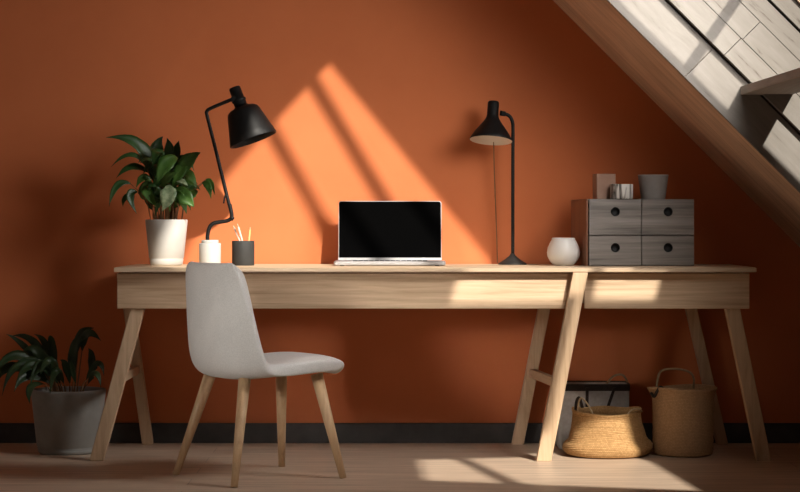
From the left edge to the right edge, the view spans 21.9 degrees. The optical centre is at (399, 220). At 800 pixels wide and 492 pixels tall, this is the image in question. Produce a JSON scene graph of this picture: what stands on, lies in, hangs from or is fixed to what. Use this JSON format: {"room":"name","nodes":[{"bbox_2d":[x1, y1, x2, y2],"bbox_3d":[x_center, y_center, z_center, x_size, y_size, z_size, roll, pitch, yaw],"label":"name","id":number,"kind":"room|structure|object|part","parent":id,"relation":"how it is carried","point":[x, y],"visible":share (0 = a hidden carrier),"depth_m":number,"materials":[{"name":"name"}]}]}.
{"room":"home office","nodes":[
{"label":"home office","id":0,"kind":"room"},
{"bbox_2d":[0,0,799,422],"bbox_3d":[0.300,-0.770,8.720,5.800,3.400,0.120,0,0,0],"label":"wall","id":1,"kind":"structure","parent":0,"point":[363,100],"depth_m":8.66,"materials":[{"name":"paint"}]},
{"bbox_2d":[0,423,799,442],"bbox_3d":[0.300,0.888,8.651,5.800,0.083,0.018,0,0,0],"label":"baseboard","id":2,"kind":"structure","parent":1,"relation":"attached to","point":[9,432],"depth_m":8.64,"materials":[{"name":"black wood"}]},
{"bbox_2d":[553,0,799,246],"bbox_3d":[1.649,-0.394,8.232,2.552,2.552,0.855,0,0,0],"label":"wooden beam","id":3,"kind":"structure","parent":1,"relation":"attached to","point":[598,19],"depth_m":8.25,"materials":[{"name":"brown wood"}]},
{"bbox_2d":[0,443,799,491],"bbox_3d":[0.300,0.990,4.010,5.800,0.120,9.500,0,0,0],"label":"floor","id":4,"kind":"structure","parent":0,"point":[126,467],"depth_m":7.69,"materials":[{"name":"brown wood"}]},
{"bbox_2d":[0,327,105,455],"bbox_3d":[-1.411,0.680,8.276,0.463,0.500,0.300,0,0,-17],"label":"potted plant","id":5,"kind":"object","parent":4,"relation":"on","point":[67,419],"visible":0.98,"depth_m":8.20,"materials":[{"name":"green plant"}]},
{"bbox_3d":[-1.334,0.616,8.278,0.212,0.190,0.149,0,0,-19],"label":"stem","id":6,"kind":"part","parent":5,"relation":"part of","materials":[{"name":"plant"}]},
{"bbox_3d":[-1.333,0.803,8.300,0.300,0.254,0.300,0,0,0],"label":"pot","id":7,"kind":"part","parent":5,"relation":"part of","materials":[{"name":"grey ceramic"}]},
{"bbox_2d":[173,261,346,487],"bbox_3d":[-0.496,0.541,7.521,0.517,0.787,0.460,0,0,-34],"label":"chair","id":8,"kind":"object","parent":4,"relation":"on","point":[224,340],"visible":1,"depth_m":7.34,"materials":[{"name":"grey fabric"}]},
{"bbox_3d":[-0.752,0.741,7.549,0.164,0.386,0.044,0,0,9],"label":"leg","id":9,"kind":"part","parent":8,"relation":"part of","materials":[{"name":"brown wood"}]},
{"bbox_3d":[-0.565,0.741,7.273,0.044,0.386,0.164,0,0,12],"label":"leg","id":10,"kind":"part","parent":8,"relation":"part of","materials":[{"name":"brown wood"}]},
{"bbox_3d":[-0.449,0.742,7.757,0.044,0.384,0.140,0,0,-6],"label":"leg","id":11,"kind":"part","parent":8,"relation":"part of","materials":[{"name":"brown wood"}]},
{"bbox_3d":[-0.260,0.742,7.479,0.140,0.384,0.044,0,0,28],"label":"leg","id":12,"kind":"part","parent":8,"relation":"part of","materials":[{"name":"brown wood"}]},
{"bbox_2d":[90,264,770,460],"bbox_3d":[0.118,0.555,8.307,2.643,0.750,0.665,0,0,0],"label":"desk","id":13,"kind":"object","parent":4,"relation":"on","point":[543,288],"visible":1,"depth_m":8.02,"materials":[{"name":"brown wood"}]},
{"bbox_3d":[-1.096,0.620,8.040,0.228,0.620,0.055,0,0,-14],"label":"leg","id":14,"kind":"part","parent":13,"relation":"part of","materials":[{"name":"brown wood"}]},
{"bbox_3d":[-1.090,0.620,8.575,0.152,0.620,0.059,0,0,-32],"label":"leg","id":15,"kind":"part","parent":13,"relation":"part of","materials":[{"name":"brown wood"}]},
{"bbox_2d":[106,134,214,265],"bbox_3d":[-0.976,-0.085,8.336,0.413,0.529,0.275,0,0,-20],"label":"potted plant","id":16,"kind":"object","parent":13,"relation":"on","point":[167,169],"visible":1,"depth_m":8.29,"materials":[{"name":"green plant"}]},
{"bbox_3d":[-0.946,0.087,8.360,0.171,0.186,0.171,0,0,0],"label":"pot","id":17,"kind":"part","parent":16,"relation":"part of","materials":[{"name":"white ceramic"}]},
{"bbox_3d":[-0.934,-0.114,8.343,0.298,0.265,0.168,0,0,0],"label":"stem","id":18,"kind":"part","parent":16,"relation":"part of","materials":[{"name":"plant"}]},
{"bbox_2d":[199,85,275,262],"bbox_3d":[-0.646,-0.180,8.210,0.307,0.720,0.195,0,0,0],"label":"desk lamp","id":19,"kind":"object","parent":13,"relation":"on","point":[248,124],"visible":0.98,"depth_m":8.18,"materials":[{"name":"black metal"}]},
{"bbox_3d":[-0.713,-0.209,8.210,0.130,0.578,0.017,0,0,0],"label":"arm","id":20,"kind":"part","parent":19,"relation":"part of","materials":[{"name":"black metal"}]},
{"bbox_2d":[229,85,246,106],"bbox_3d":[-0.644,-0.494,8.221,0.072,0.092,0.058,0,0,0],"label":"socket","id":21,"kind":"object","parent":19,"relation":"attached to","point":[237,98],"depth_m":8.20,"materials":[{"name":"black metal"}]},
{"bbox_3d":[-0.589,-0.379,8.210,0.194,0.181,0.195,0,0,0],"label":"lamp shade","id":22,"kind":"part","parent":19,"relation":"part of","materials":[{"name":"black metal"}]},
{"bbox_2d":[232,241,253,265],"bbox_3d":[-0.635,0.130,8.360,0.091,0.100,0.091,0,0,0],"label":"pencil cup","id":23,"kind":"object","parent":13,"relation":"on","point":[242,251],"visible":0.98,"depth_m":8.32,"materials":[{"name":"grey ceramic"}]},
{"bbox_2d":[237,224,242,240],"bbox_3d":[-0.635,0.092,8.365,0.007,0.162,0.065,0,0,44],"label":"pencil","id":24,"kind":"object","parent":23,"relation":"in","point":[237,224],"visible":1,"depth_m":8.35,"materials":[{"name":"paint"}]},
{"bbox_2d":[334,201,445,265],"bbox_3d":[-0.041,0.049,8.392,0.449,0.262,0.274,0,0,0],"label":"laptop","id":25,"kind":"object","parent":13,"relation":"on","point":[370,232],"visible":1,"depth_m":8.50,"materials":[{"name":"metal"}]},
{"bbox_2d":[470,100,526,264],"bbox_3d":[0.400,-0.159,8.501,0.225,0.677,0.194,0,0,-43],"label":"desk lamp","id":26,"kind":"object","parent":13,"relation":"on","point":[491,131],"visible":1,"depth_m":8.50,"materials":[{"name":"black metal"}]},
{"bbox_3d":[0.375,-0.406,8.491,0.176,0.183,0.174,0,0,0],"label":"lamp shade","id":27,"kind":"part","parent":26,"relation":"part of","materials":[{"name":"black metal"}]},
{"bbox_3d":[0.396,-0.077,8.604,0.010,0.503,0.073,0,0,16],"label":"cord","id":28,"kind":"part","parent":26,"relation":"part of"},
{"bbox_3d":[0.548,0.620,8.575,0.188,0.620,0.059,0,0,23],"label":"leg","id":29,"kind":"part","parent":13,"relation":"part of","materials":[{"name":"brown wood"}]},
{"bbox_3d":[0.627,0.565,8.001,0.200,0.731,0.046,0,0,3],"label":"leg","id":30,"kind":"part","parent":13,"relation":"part of","materials":[{"name":"brown wood"}]},
{"bbox_2d":[547,238,579,265],"bbox_3d":[0.660,0.124,8.330,0.134,0.113,0.134,0,0,0],"label":"vase","id":31,"kind":"object","parent":13,"relation":"on","point":[560,251],"visible":1,"depth_m":8.28,"materials":[{"name":"white ceramic"}]},
{"bbox_2d":[571,199,693,265],"bbox_3d":[0.947,0.046,8.416,0.442,0.268,0.308,0,0,-7],"label":"drawer unit","id":32,"kind":"object","parent":13,"relation":"on","point":[607,232],"visible":0.98,"depth_m":8.27,"materials":[{"name":"grey wood"}]},
{"bbox_3d":[0.730,0.046,8.395,0.007,0.268,0.298,0,0,-7],"label":"panel","id":33,"kind":"part","parent":32,"relation":"part of","materials":[{"name":"wood"}]},
{"bbox_2d":[592,174,615,198],"bbox_3d":[0.827,-0.140,8.370,0.079,0.103,0.079,0,0,-7],"label":"box","id":34,"kind":"object","parent":32,"relation":"on","point":[601,182],"visible":0.81,"depth_m":8.33,"materials":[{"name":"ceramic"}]},
{"bbox_3d":[0.848,-0.015,8.358,0.212,0.141,0.212,0,0,-7],"label":"drawer","id":35,"kind":"part","parent":32,"relation":"part of","materials":[{"name":"grey wood"}]},
{"bbox_3d":[0.848,0.118,8.358,0.212,0.117,0.212,0,0,-7],"label":"drawer","id":36,"kind":"part","parent":32,"relation":"part of","materials":[{"name":"grey wood"}]},
{"bbox_2d":[610,184,632,198],"bbox_3d":[0.891,-0.118,8.295,0.091,0.060,0.091,0,0,0],"label":"candle cup","id":37,"kind":"object","parent":32,"relation":"on","point":[617,191],"visible":1,"depth_m":8.26,"materials":[{"name":"white ceramic"}]},
{"bbox_2d":[638,174,668,198],"bbox_3d":[1.028,-0.138,8.380,0.125,0.100,0.125,0,0,0],"label":"pot","id":38,"kind":"object","parent":32,"relation":"on","point":[652,186],"visible":0.93,"depth_m":8.33,"materials":[{"name":"grey ceramic"}]},
{"bbox_3d":[1.062,-0.015,8.384,0.212,0.141,0.212,0,0,-7],"label":"drawer","id":39,"kind":"part","parent":32,"relation":"part of","materials":[{"name":"grey wood"}]},
{"bbox_3d":[1.062,0.118,8.384,0.212,0.117,0.212,0,0,-7],"label":"drawer","id":40,"kind":"part","parent":32,"relation":"part of","materials":[{"name":"grey wood"}]},
{"bbox_3d":[1.267,0.620,8.575,0.212,0.620,0.055,0,0,-19],"label":"leg","id":41,"kind":"part","parent":13,"relation":"part of","materials":[{"name":"brown wood"}]},
{"bbox_3d":[1.351,0.620,8.040,0.193,0.620,0.058,0,0,18],"label":"leg","id":42,"kind":"part","parent":13,"relation":"part of","materials":[{"name":"brown wood"}]},
{"bbox_2d":[556,373,629,448],"bbox_3d":[0.793,0.778,8.486,0.304,0.303,0.190,0,0,0],"label":"storage box","id":43,"kind":"object","parent":4,"relation":"on","point":[596,393],"visible":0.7,"depth_m":8.40,"materials":[{"name":"grey fabric"}]},
{"bbox_3d":[0.896,0.663,8.490,0.099,0.072,0.009,0,0,0],"label":"handle","id":44,"kind":"part","parent":43,"relation":"part of","materials":[{"name":"wicker"}]},
{"bbox_2d":[562,396,651,458],"bbox_3d":[0.824,0.812,8.203,0.361,0.237,0.348,0,0,-25],"label":"basket","id":45,"kind":"object","parent":4,"relation":"on","point":[603,432],"visible":1,"depth_m":8.09,"materials":[{"name":"wicker"}]},
{"bbox_3d":[0.732,0.731,8.123,0.096,0.072,0.016,0,0,45],"label":"handle","id":46,"kind":"part","parent":45,"relation":"part of","materials":[{"name":"wicker"}]},
{"bbox_3d":[0.932,0.751,8.125,0.029,0.031,0.114,0,0,39],"label":"handle","id":47,"kind":"part","parent":45,"relation":"part of","materials":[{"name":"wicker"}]},
{"bbox_2d":[647,368,716,456],"bbox_3d":[1.127,0.759,8.220,0.258,0.342,0.258,0,0,36],"label":"basket","id":48,"kind":"object","parent":4,"relation":"on","point":[683,414],"visible":1,"depth_m":8.12,"materials":[{"name":"wicker"}]},
{"bbox_3d":[1.106,0.631,8.287,0.162,0.088,0.053,0,0,0],"label":"handle","id":49,"kind":"part","parent":48,"relation":"part of","materials":[{"name":"wicker"}]},
{"bbox_3d":[1.554,-0.894,3.530,2.748,2.748,8.540,0,0,0],"label":"ceiling","id":50,"kind":"structure","parent":0,"visible":0},
{"bbox_2d":[607,0,799,192],"bbox_3d":[1.609,-0.354,7.775,2.420,2.420,0.060,0,0,0],"label":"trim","id":51,"kind":"structure","parent":50,"relation":"attached to","point":[768,45],"depth_m":7.79,"materials":[{"name":"white wood"}]},
{"bbox_2d":[665,0,799,134],"bbox_3d":[1.666,-0.411,7.795,2.318,2.318,0.015,0,0,0],"label":"trim","id":52,"kind":"structure","parent":50,"relation":"attached to","point":[667,1],"depth_m":7.79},
{"bbox_2d":[741,68,799,94],"bbox_3d":[1.422,-0.501,7.415,0.189,0.052,0.796,0,0,-7],"label":"shelf","id":53,"kind":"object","parent":50,"relation":"attached to","point":[788,82],"depth_m":7.47,"materials":[{"name":"brown wood"}]}
]}

